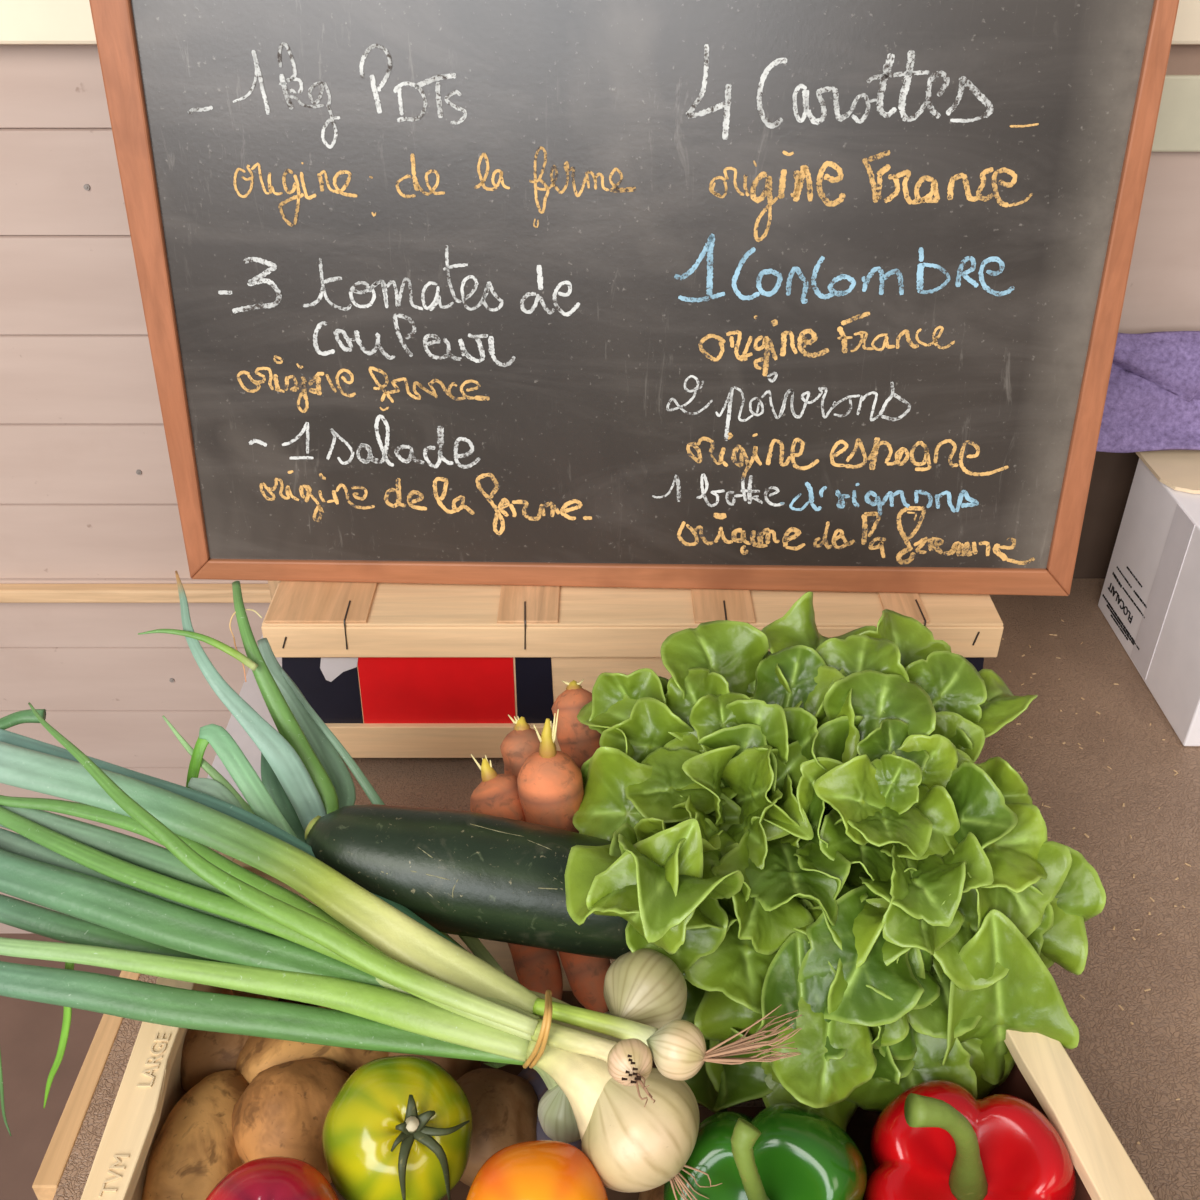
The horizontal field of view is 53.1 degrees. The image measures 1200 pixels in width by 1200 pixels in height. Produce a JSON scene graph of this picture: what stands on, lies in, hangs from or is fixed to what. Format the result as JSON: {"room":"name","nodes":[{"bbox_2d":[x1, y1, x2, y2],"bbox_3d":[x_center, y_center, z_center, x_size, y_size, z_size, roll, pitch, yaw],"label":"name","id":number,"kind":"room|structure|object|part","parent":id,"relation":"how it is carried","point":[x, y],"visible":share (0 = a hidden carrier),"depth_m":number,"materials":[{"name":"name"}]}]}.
{"room":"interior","nodes":[
{"label":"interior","id":0,"kind":"room"},
{"bbox_2d":[0,933,121,1199],"bbox_3d":[0.200,0.983,0.518,3.000,0.030,2.160,0,34,0],"label":"floor","id":1,"kind":"structure","parent":0,"point":[30,1031],"depth_m":1.23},
{"bbox_2d":[32,578,1199,1199],"bbox_3d":[0.478,0.425,0.880,1.544,0.491,0.865,0,34,0],"label":"table","id":2,"kind":"object","parent":1,"relation":"on","point":[1136,1074],"visible":0.25,"depth_m":0.82,"materials":[{"name":"brown wood"}]},
{"bbox_3d":[-0.288,0.250,0.732,0.014,0.035,0.245,0,34,0],"label":"edge trim","id":3,"kind":"part","parent":2,"relation":"part of","materials":[{"name":"brown wood"}]},
{"bbox_2d":[207,634,281,804],"bbox_3d":[-0.260,0.096,0.929,0.058,0.001,0.248,0,34,0],"label":"paper sheet","id":4,"kind":"object","parent":2,"relation":"on","point":[250,692],"visible":0.07,"depth_m":0.92,"materials":[{"name":"white paper"}]},
{"bbox_2d":[268,581,279,599],"bbox_3d":[-0.271,-0.129,0.942,0.016,0.360,0.015,0,34,0],"label":"wooden post","id":5,"kind":"object","parent":2,"relation":"on","point":[273,585],"visible":0.02,"depth_m":1.01,"materials":[{"name":"brown wood"}]},
{"bbox_2d":[81,854,1154,1199],"bbox_3d":[0.016,0.273,0.561,0.468,0.120,0.305,0,34,0],"label":"wooden crate","id":6,"kind":"object","parent":2,"relation":"on","point":[1043,1074],"visible":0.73,"depth_m":0.54,"materials":[{"name":"brown light wood"}]},
{"bbox_3d":[-0.212,0.272,0.560,0.004,0.099,0.305,-1,34,-1],"label":"panel","id":7,"kind":"part","parent":6,"relation":"part of","materials":[{"name":"beige wood"}]},
{"bbox_2d":[142,1070,248,1199],"bbox_3d":[-0.188,0.264,0.564,0.049,0.056,0.093,0,34,0],"label":"potato","id":8,"kind":"object","parent":6,"relation":"in","point":[194,1149],"visible":0.78,"depth_m":0.55,"materials":[{"name":"brown food"}]},
{"bbox_2d":[180,1029,248,1092],"bbox_3d":[-0.190,0.236,0.617,0.053,0.053,0.055,0,34,0],"label":"potato","id":9,"kind":"object","parent":6,"relation":"in","point":[204,1053],"visible":0.34,"depth_m":0.59,"materials":[{"name":"brown food"}]},
{"bbox_3d":[-0.197,0.203,0.673,0.018,0.111,0.020,0,34,0],"label":"corner post","id":10,"kind":"part","parent":6,"relation":"part of","materials":[{"name":"brown wood"}]},
{"bbox_2d":[205,1156,338,1199],"bbox_3d":[-0.133,0.256,0.480,0.061,0.052,0.059,0,34,0],"label":"tomato","id":11,"kind":"object","parent":6,"relation":"in","point":[274,1177],"visible":1,"depth_m":0.48,"materials":[{"name":"red food"}]},
{"bbox_2d":[0,709,580,1142],"bbox_3d":[-0.164,0.167,0.594,0.322,0.159,0.179,0,34,0],"label":"onion","id":12,"kind":"object","parent":6,"relation":"in","point":[86,943],"visible":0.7,"depth_m":0.56,"materials":[{"name":"green plant"}]},
{"bbox_2d":[0,728,686,1041],"bbox_3d":[-0.151,0.141,0.568,0.393,0.105,0.052,11,36,16],"label":"onion","id":13,"kind":"object","parent":12,"relation":"on","point":[644,986],"visible":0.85,"depth_m":0.55,"materials":[{"name":"green plant"}]},
{"bbox_2d":[0,702,654,1106],"bbox_3d":[-0.146,0.128,0.531,0.393,0.082,0.040,17,38,23],"label":"onion","id":14,"kind":"object","parent":13,"relation":"on","point":[258,902],"visible":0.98,"depth_m":0.52,"materials":[{"name":"green plant"}]},
{"bbox_3d":[0.011,0.177,0.463,0.017,0.017,0.018,0,34,0],"label":"bulb","id":15,"kind":"part","parent":14,"relation":"part of","materials":[{"name":"beige food"}]},
{"bbox_3d":[0.020,0.173,0.530,0.037,0.038,0.037,0,34,0],"label":"bulb","id":16,"kind":"part","parent":13,"relation":"part of","materials":[{"name":"white food"}]},
{"bbox_3d":[-0.015,0.231,0.544,0.025,0.030,0.025,-10,35,-14],"label":"bulb","id":17,"kind":"part","parent":12,"relation":"part of","materials":[{"name":"white food"}]},
{"bbox_2d":[232,1057,349,1182],"bbox_3d":[-0.142,0.250,0.570,0.060,0.064,0.060,28,43,34],"label":"potato","id":18,"kind":"object","parent":6,"relation":"in","point":[283,1110],"visible":0.57,"depth_m":0.55,"materials":[{"name":"brown food"}]},
{"bbox_2d":[236,1007,387,1083],"bbox_3d":[-0.143,0.233,0.606,0.080,0.052,0.053,0,34,0],"label":"potato","id":19,"kind":"object","parent":6,"relation":"in","point":[258,1054],"visible":0.23,"depth_m":0.58,"materials":[{"name":"brown food"}]},
{"bbox_2d":[0,849,721,1199],"bbox_3d":[-0.135,0.188,0.534,0.386,0.065,0.062,10,35,15],"label":"onion","id":20,"kind":"object","parent":6,"relation":"in","point":[632,1147],"visible":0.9,"depth_m":0.54,"materials":[{"name":"green plant"}]},
{"bbox_2d":[523,990,552,1068],"bbox_3d":[-0.027,0.187,0.518,0.014,0.054,0.035,0,34,0],"label":"rubber band","id":21,"kind":"object","parent":20,"relation":"attached to","point":[547,1017],"visible":0.92,"depth_m":0.50,"materials":[{"name":"rubber"}]},
{"bbox_3d":[0.017,0.220,0.500,0.049,0.049,0.051,0,34,0],"label":"bulb","id":22,"kind":"part","parent":20,"relation":"part of","materials":[{"name":"white food"}]},
{"bbox_2d":[322,1055,472,1199],"bbox_3d":[-0.088,0.231,0.521,0.064,0.065,0.066,0,34,0],"label":"tomato","id":23,"kind":"object","parent":6,"relation":"in","point":[400,1127],"visible":1,"depth_m":0.50,"materials":[{"name":"green food"}]},
{"bbox_3d":[-0.078,0.219,0.498,0.006,0.011,0.009,-22,40,-29],"label":"stem","id":24,"kind":"part","parent":23,"relation":"part of","materials":[{"name":"white plant"}]},
{"bbox_2d":[388,1052,480,1080],"bbox_3d":[-0.090,0.239,0.619,0.048,0.052,0.054,29,43,35],"label":"potato","id":25,"kind":"object","parent":6,"relation":"in","point":[456,1068],"visible":0.04,"depth_m":0.60,"materials":[{"name":"brown food"}]},
{"bbox_3d":[-0.015,0.196,0.688,0.369,0.082,0.003,0,34,0],"label":"panel","id":26,"kind":"part","parent":6,"relation":"part of","materials":[{"name":"brown wood"}]},
{"bbox_2d":[138,571,801,1080],"bbox_3d":[-0.079,0.110,0.570,0.406,0.120,0.070,25,41,32],"label":"onion","id":27,"kind":"object","parent":6,"relation":"in","point":[304,754],"visible":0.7,"depth_m":0.61,"materials":[{"name":"green plant"}]},
{"bbox_3d":[0.031,0.174,0.465,0.021,0.022,0.021,-13,36,-19],"label":"bulb","id":28,"kind":"part","parent":27,"relation":"part of","materials":[{"name":"white food"}]},
{"bbox_2d":[457,1068,537,1186],"bbox_3d":[-0.055,0.255,0.578,0.051,0.054,0.055,0,34,0],"label":"potato","id":29,"kind":"object","parent":6,"relation":"in","point":[504,1105],"visible":0.44,"depth_m":0.56,"materials":[{"name":"brown food"}]},
{"bbox_2d":[483,1062,507,1067],"bbox_3d":[-0.050,0.224,0.579,0.013,0.002,0.005,0,34,0],"label":"herb sprig","id":30,"kind":"object","parent":29,"relation":"on","point":[492,1064],"visible":0.63,"depth_m":0.58,"materials":[{"name":"green plant"}]},
{"bbox_2d":[470,754,562,999],"bbox_3d":[-0.041,0.147,0.622,0.031,0.114,0.088,-15,37,-21],"label":"carrot","id":31,"kind":"object","parent":6,"relation":"in","point":[537,969],"visible":0.38,"depth_m":0.61,"materials":[{"name":"orange food"}]},
{"bbox_2d":[466,1140,607,1199],"bbox_3d":[-0.025,0.249,0.480,0.061,0.056,0.058,0,34,0],"label":"tomato","id":32,"kind":"object","parent":6,"relation":"in","point":[536,1169],"visible":1,"depth_m":0.47,"materials":[{"name":"orange food"}]},
{"bbox_2d":[517,1066,581,1150],"bbox_3d":[-0.026,0.260,0.598,0.050,0.051,0.060,0,34,0],"label":"potato","id":33,"kind":"object","parent":6,"relation":"in","point":[532,1076],"visible":0.08,"depth_m":0.59,"materials":[{"name":"grey food"}]},
{"bbox_2d":[517,709,610,1012],"bbox_3d":[-0.013,0.132,0.610,0.034,0.144,0.088,-16,37,-23],"label":"carrot","id":34,"kind":"object","parent":6,"relation":"in","point":[549,782],"visible":0.47,"depth_m":0.60,"materials":[{"name":"orange food"}]},
{"bbox_2d":[305,804,629,959],"bbox_3d":[-0.040,0.139,0.580,0.209,0.074,0.058,3,34,4],"label":"cucumber","id":35,"kind":"object","parent":34,"relation":"on","point":[463,873],"visible":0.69,"depth_m":0.56,"materials":[{"name":"green food"}]},
{"bbox_3d":[-0.138,0.113,0.585,0.010,0.014,0.015,0,34,0],"label":"stem","id":36,"kind":"part","parent":35,"relation":"part of","materials":[{"name":"green food"}]},
{"bbox_2d":[500,714,540,776],"bbox_3d":[-0.036,0.113,0.654,0.026,0.090,0.058,-11,35,-15],"label":"carrot","id":37,"kind":"object","parent":34,"relation":"on","point":[522,742],"visible":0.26,"depth_m":0.64,"materials":[{"name":"orange food"}]},
{"bbox_2d":[551,679,600,769],"bbox_3d":[-0.006,0.097,0.662,0.027,0.090,0.065,-11,36,-16],"label":"carrot","id":38,"kind":"object","parent":6,"relation":"in","point":[575,739],"visible":0.31,"depth_m":0.65,"materials":[{"name":"orange food"}]},
{"bbox_2d":[638,1184,663,1199],"bbox_3d":[0.048,0.290,0.571,0.061,0.049,0.057,0,34,0],"label":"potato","id":39,"kind":"object","parent":6,"relation":"in","point":[656,1193],"visible":0.07,"depth_m":0.56,"materials":[{"name":"brown food"}]},
{"bbox_2d":[663,1103,866,1199],"bbox_3d":[0.074,0.250,0.508,0.093,0.137,0.093,0,34,0],"label":"bell pepper","id":40,"kind":"object","parent":6,"relation":"in","point":[787,1151],"visible":0.88,"depth_m":0.50,"materials":[{"name":"green food"}]},
{"bbox_3d":[0.063,0.232,0.481,0.027,0.077,0.017,-21,39,-28],"label":"stem","id":41,"kind":"part","parent":40,"relation":"part of","materials":[{"name":"green plant"}]},
{"bbox_2d":[565,591,1105,1131],"bbox_3d":[0.109,0.127,0.608,0.261,0.182,0.249,-3,34,-5],"label":"lettuce","id":42,"kind":"object","parent":6,"relation":"in","point":[809,824],"visible":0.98,"depth_m":0.56,"materials":[{"name":"green plant"}]},
{"bbox_2d":[862,1080,1075,1199],"bbox_3d":[0.162,0.243,0.515,0.090,0.134,0.091,12,36,18],"label":"bell pepper","id":43,"kind":"object","parent":6,"relation":"in","point":[934,1140],"visible":1,"depth_m":0.51,"materials":[{"name":"red food"}]},
{"bbox_3d":[0.143,0.225,0.492,0.048,0.077,0.016,-10,35,-14],"label":"stem","id":44,"kind":"part","parent":43,"relation":"part of","materials":[{"name":"green plant"}]},
{"bbox_3d":[0.211,0.272,0.560,0.004,0.099,0.311,-6,35,-9],"label":"panel","id":45,"kind":"part","parent":6,"relation":"part of","materials":[{"name":"brown wood"}]},
{"bbox_2d":[261,581,1003,757],"bbox_3d":[0.022,-0.001,0.951,0.502,0.138,0.258,0,34,0],"label":"wooden crate","id":46,"kind":"object","parent":2,"relation":"on","point":[392,670],"visible":0.44,"depth_m":0.83,"materials":[{"name":"beige wood"}]},
{"bbox_2d":[282,657,362,722],"bbox_3d":[-0.199,0.067,0.849,0.059,0.065,0.001,0,34,0],"label":"print","id":47,"kind":"object","parent":46,"relation":"on","point":[332,686],"depth_m":0.84},
{"bbox_2d":[358,657,514,722],"bbox_3d":[-0.115,0.067,0.849,0.110,0.065,0.001,0,34,0],"label":"print","id":48,"kind":"object","parent":46,"relation":"on","point":[390,689],"depth_m":0.85},
{"bbox_3d":[0.022,0.072,0.856,0.478,0.088,0.004,0,34,0],"label":"panel","id":49,"kind":"part","parent":46,"relation":"part of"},
{"bbox_2d":[515,657,553,722],"bbox_3d":[-0.046,0.067,0.849,0.027,0.065,0.001,0,34,0],"label":"print","id":50,"kind":"object","parent":46,"relation":"on","point":[534,676],"depth_m":0.85},
{"bbox_2d":[89,0,1178,595],"bbox_3d":[0.016,-0.236,0.736,0.622,0.497,0.082,1,34,2],"label":"slate board","id":51,"kind":"object","parent":46,"relation":"on","point":[784,295],"visible":1,"depth_m":0.75,"materials":[{"name":"black stone"}]},
{"bbox_3d":[0.018,-0.020,0.842,0.614,0.021,0.018,1,34,2],"label":"frame rail","id":52,"kind":"part","parent":51,"relation":"part of","materials":[{"name":"brown wood"}]},
{"bbox_2d":[964,657,983,671],"bbox_3d":[0.250,0.067,0.849,0.042,0.065,0.001,0,34,0],"label":"print","id":53,"kind":"object","parent":46,"relation":"on","point":[977,662],"depth_m":0.83},
{"bbox_2d":[985,619,1190,1143],"bbox_3d":[0.424,0.172,0.818,0.369,0.001,0.553,0,34,0],"label":"crumbs","id":54,"kind":"object","parent":2,"relation":"on","point":[1123,804],"visible":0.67,"depth_m":0.84,"materials":[{"name":"food"}]},
{"bbox_2d":[1098,450,1199,745],"bbox_3d":[0.599,-0.013,0.954,0.322,0.154,0.215,0,34,0],"label":"carton","id":55,"kind":"object","parent":2,"relation":"on","point":[1150,596],"visible":1,"depth_m":0.95,"materials":[{"name":"cardboard"}]},
{"bbox_2d":[1103,594,1138,649],"bbox_3d":[0.441,0.020,1.017,0.001,0.009,0.084,0,34,0],"label":"print","id":56,"kind":"object","parent":55,"relation":"on","point":[1125,628],"depth_m":1.01,"materials":[{"name":"black"}]},
{"bbox_2d":[1113,566,1146,617],"bbox_3d":[0.441,-0.011,0.996,0.001,0.023,0.071,0,34,0],"label":"print","id":57,"kind":"object","parent":55,"relation":"on","point":[1129,582],"depth_m":1.00,"materials":[{"name":"black"}]},
{"bbox_2d":[1096,331,1199,452],"bbox_3d":[0.556,-0.169,0.958,0.332,0.093,0.052,0,34,0],"label":"towel","id":58,"kind":"object","parent":55,"relation":"on","point":[1152,402],"visible":0.83,"depth_m":0.96,"materials":[{"name":"purple fabric"}]},
{"bbox_2d":[0,45,1199,932],"bbox_3d":[0.200,-0.283,0.947,3.000,1.590,0.032,0,34,0],"label":"wall","id":59,"kind":"structure","parent":0,"point":[88,494],"depth_m":1.02,"materials":[{"name":"wood"}]},
{"bbox_2d":[0,584,270,602],"bbox_3d":[0.200,-0.006,1.109,3.000,0.014,0.014,0,34,0],"label":"trim","id":60,"kind":"structure","parent":59,"relation":"attached to","point":[9,593],"depth_m":1.10,"materials":[{"name":"brown wood"}]},
{"bbox_2d":[0,0,1199,44],"bbox_3d":[0.200,-0.424,0.823,3.000,0.077,0.022,0,34,0],"label":"trim","id":61,"kind":"structure","parent":59,"relation":"attached to","point":[22,22],"depth_m":0.83,"materials":[{"name":"beige paint"}]},
{"bbox_2d":[1073,451,1138,577],"bbox_3d":[0.975,-0.083,1.063,1.450,0.152,0.004,0,34,0],"label":"trim","id":62,"kind":"structure","parent":59,"relation":"attached to","point":[1113,473],"depth_m":1.06,"materials":[{"name":"brown wood"}]},
{"bbox_2d":[1151,75,1199,151],"bbox_3d":[0.950,-0.355,0.877,1.500,0.053,0.009,0,34,0],"label":"trim","id":63,"kind":"structure","parent":59,"relation":"attached to","point":[1178,121],"depth_m":0.87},
{"bbox_2d":[1166,45,1199,74],"bbox_3d":[0.950,-0.387,0.857,1.500,0.022,0.006,0,34,0],"label":"trim","id":64,"kind":"structure","parent":59,"relation":"attached to","point":[1183,59],"depth_m":0.85,"materials":[{"name":"beige wood"}]}
]}

